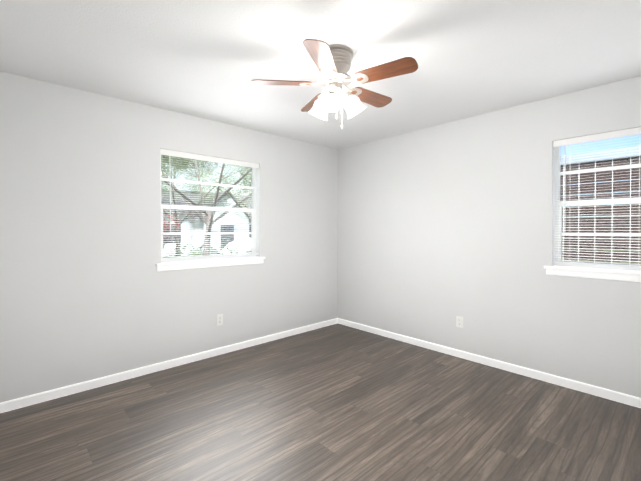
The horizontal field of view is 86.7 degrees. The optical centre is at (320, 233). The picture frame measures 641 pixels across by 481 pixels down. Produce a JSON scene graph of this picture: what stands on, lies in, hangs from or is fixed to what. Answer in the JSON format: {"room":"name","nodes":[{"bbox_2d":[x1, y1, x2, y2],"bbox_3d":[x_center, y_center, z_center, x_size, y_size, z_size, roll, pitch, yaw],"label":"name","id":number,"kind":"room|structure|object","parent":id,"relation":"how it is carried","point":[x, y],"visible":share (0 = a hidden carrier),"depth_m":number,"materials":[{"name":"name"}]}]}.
{"room":"empty bedroom","nodes":[
{"label":"empty bedroom","id":0,"kind":"room"},
{"bbox_2d":[0,71,337,402],"bbox_3d":[-1.181,0.052,3.549,4.030,2.440,0.140,-1,1,-43],"label":"wall","id":1,"kind":"structure","parent":0,"point":[88,291],"depth_m":2.95,"materials":[{"name":"paint"}]},
{"bbox_2d":[0,318,337,412],"bbox_3d":[-1.129,1.236,3.505,3.750,0.072,0.013,-1,1,-43],"label":"baseboard","id":2,"kind":"structure","parent":1,"relation":"attached to","point":[18,403],"depth_m":3.06,"materials":[{"name":"white wood"}]},
{"bbox_2d":[160,154,255,261],"bbox_3d":[-1.159,-0.264,3.607,1.085,1.070,0.056,-1,1,-43],"label":"window","id":3,"kind":"structure","parent":1,"relation":"in","point":[210,208],"depth_m":3.60,"materials":[{"name":"white"}]},
{"bbox_2d":[160,149,258,259],"bbox_3d":[-1.108,-0.276,3.551,1.077,1.042,0.046,-1,1,-43],"label":"window blind","id":4,"kind":"object","parent":3,"relation":"attached to","point":[203,158],"visible":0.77,"depth_m":3.50,"materials":[{"name":"white plastic"}]},
{"bbox_2d":[155,257,264,270],"bbox_3d":[-1.107,0.309,3.556,1.181,0.074,0.114,-1,1,-43],"label":"window sill","id":5,"kind":"structure","parent":1,"relation":"attached to","point":[175,265],"depth_m":3.45,"materials":[{"name":"white wood"}]},
{"bbox_2d":[217,314,222,325],"bbox_3d":[-1.057,0.906,3.571,0.070,0.115,0.008,-1,1,-43],"label":"electrical outlet","id":6,"kind":"object","parent":1,"relation":"attached to","point":[219,319],"visible":1,"depth_m":3.57,"materials":[{"name":"white plastic"}]},
{"bbox_2d":[0,323,640,480],"bbox_3d":[0.295,1.338,1.971,4.030,0.100,4.480,-1,1,-43],"label":"floor","id":7,"kind":"structure","parent":0,"point":[337,402],"depth_m":2.29,"materials":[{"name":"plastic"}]},
{"bbox_2d":[0,0,640,148],"bbox_3d":[0.295,-1.212,1.945,4.030,0.120,4.480,-1,1,-43],"label":"ceiling","id":8,"kind":"structure","parent":0,"point":[209,59],"depth_m":2.17,"materials":[{"name":"paint"}]},
{"bbox_2d":[251,39,417,128],"bbox_3d":[0.123,-0.917,2.209,0.992,0.474,1.023,-1,1,-43],"label":"ceiling fan","id":9,"kind":"object","parent":8,"relation":"hanging from","point":[332,63],"visible":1,"depth_m":2.11,"materials":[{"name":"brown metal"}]},
{"bbox_2d":[338,76,640,397],"bbox_3d":[1.768,0.055,3.230,0.140,2.440,4.340,-1,1,-43],"label":"wall","id":10,"kind":"structure","parent":0,"point":[441,227],"depth_m":3.29,"materials":[{"name":"paint"}]},
{"bbox_2d":[456,316,462,327],"bbox_3d":[1.430,0.907,3.494,0.008,0.115,0.070,-1,1,-43],"label":"electrical outlet","id":11,"kind":"object","parent":10,"relation":"attached to","point":[459,321],"visible":1,"depth_m":3.49,"materials":[{"name":"white plastic"}]},
{"bbox_2d":[338,318,640,407],"bbox_3d":[1.665,1.239,3.241,0.013,0.072,4.200,-1,1,-43],"label":"baseboard","id":12,"kind":"structure","parent":10,"relation":"attached to","point":[627,399],"depth_m":3.12,"materials":[{"name":"white wood"}]},
{"bbox_2d":[544,266,640,281],"bbox_3d":[2.361,0.319,2.524,0.114,0.074,1.181,-1,1,-43],"label":"window sill","id":13,"kind":"structure","parent":10,"relation":"attached to","point":[615,274],"depth_m":2.68,"materials":[{"name":"white wood"}]},
{"bbox_2d":[554,135,640,270],"bbox_3d":[2.418,-0.253,2.571,0.056,1.070,1.085,-1,1,-43],"label":"window","id":14,"kind":"structure","parent":10,"relation":"in","point":[617,200],"depth_m":2.78,"materials":[{"name":"white"}]},
{"bbox_2d":[553,127,640,267],"bbox_3d":[2.363,-0.265,2.519,0.046,1.042,1.077,-1,1,-43],"label":"window blind","id":15,"kind":"object","parent":14,"relation":"attached to","point":[604,136],"visible":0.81,"depth_m":2.70,"materials":[{"name":"white plastic"}]},
{"label":"outside","id":16,"kind":"structure","parent":0,"visible":0},
{"bbox_2d":[163,248,640,263],"bbox_3d":[0.770,1.664,18.922,100.000,0.200,100.000,-1,1,-43],"label":"ground","id":17,"kind":"structure","parent":16,"point":[562,259],"depth_m":21.83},
{"bbox_2d":[163,213,181,247],"bbox_3d":[-3.929,0.527,7.462,1.558,2.326,1.172,-1,1,-43],"label":"shrub","id":18,"kind":"object","parent":17,"relation":"on","point":[171,225],"depth_m":7.63,"materials":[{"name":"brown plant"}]},
{"bbox_2d":[161,156,218,188],"bbox_3d":[-12.978,-3.096,22.232,15.738,9.252,14.790,-1,1,-43],"label":"tree","id":19,"kind":"object","parent":17,"relation":"on","point":[190,173],"depth_m":26.48,"materials":[{"name":"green plant"}]},
{"bbox_2d":[161,189,251,256],"bbox_3d":[-8.992,-0.989,27.947,12.800,4.920,10.250,-1,1,-43],"label":"house","id":20,"kind":"structure","parent":17,"relation":"on","point":[202,226],"depth_m":23.45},
{"bbox_2d":[161,155,251,255],"bbox_3d":[-2.503,-0.983,6.383,7.929,5.378,8.705,-1,1,-43],"label":"tree","id":21,"kind":"object","parent":17,"relation":"on","point":[208,215],"depth_m":7.31,"materials":[{"name":"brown plant"}]},
{"bbox_2d":[161,155,251,255],"bbox_3d":[-8.076,-2.320,20.048,12.840,7.744,12.376,-1,1,-43],"label":"tree","id":22,"kind":"object","parent":17,"relation":"on","point":[178,217],"depth_m":21.67,"materials":[{"name":"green plant"}]},
{"bbox_2d":[166,243,250,257],"bbox_3d":[-1.890,0.700,9.670,4.977,1.394,1.041,-1,1,-43],"label":"hedge","id":23,"kind":"object","parent":17,"relation":"on","point":[201,254],"depth_m":8.69,"materials":[{"name":"green plant"}]},
{"bbox_2d":[190,167,251,218],"bbox_3d":[-3.465,-1.957,24.675,10.431,6.923,8.368,-1,1,-43],"label":"tree","id":24,"kind":"object","parent":17,"relation":"on","point":[219,191],"depth_m":22.86,"materials":[{"name":"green plant"}]},
{"bbox_2d":[560,146,640,265],"bbox_3d":[4.522,0.321,3.632,0.080,2.800,10.500,-1,1,-43],"label":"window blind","id":25,"kind":"object","parent":17,"relation":"on","point":[630,219],"depth_m":4.47,"materials":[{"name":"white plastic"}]},
{"bbox_3d":[1.416,1.561,18.225,100.000,0.020,6.900,-1,1,-43],"label":"street","id":26,"kind":"object","parent":17,"relation":"on","visible":0},
{"bbox_2d":[220,238,250,254],"bbox_3d":[-2.073,0.893,12.730,1.820,1.430,4.580,1,1,43],"label":"car","id":27,"kind":"object","parent":26,"relation":"on","point":[235,243],"depth_m":12.10,"materials":[{"name":"white paint"}]}
]}

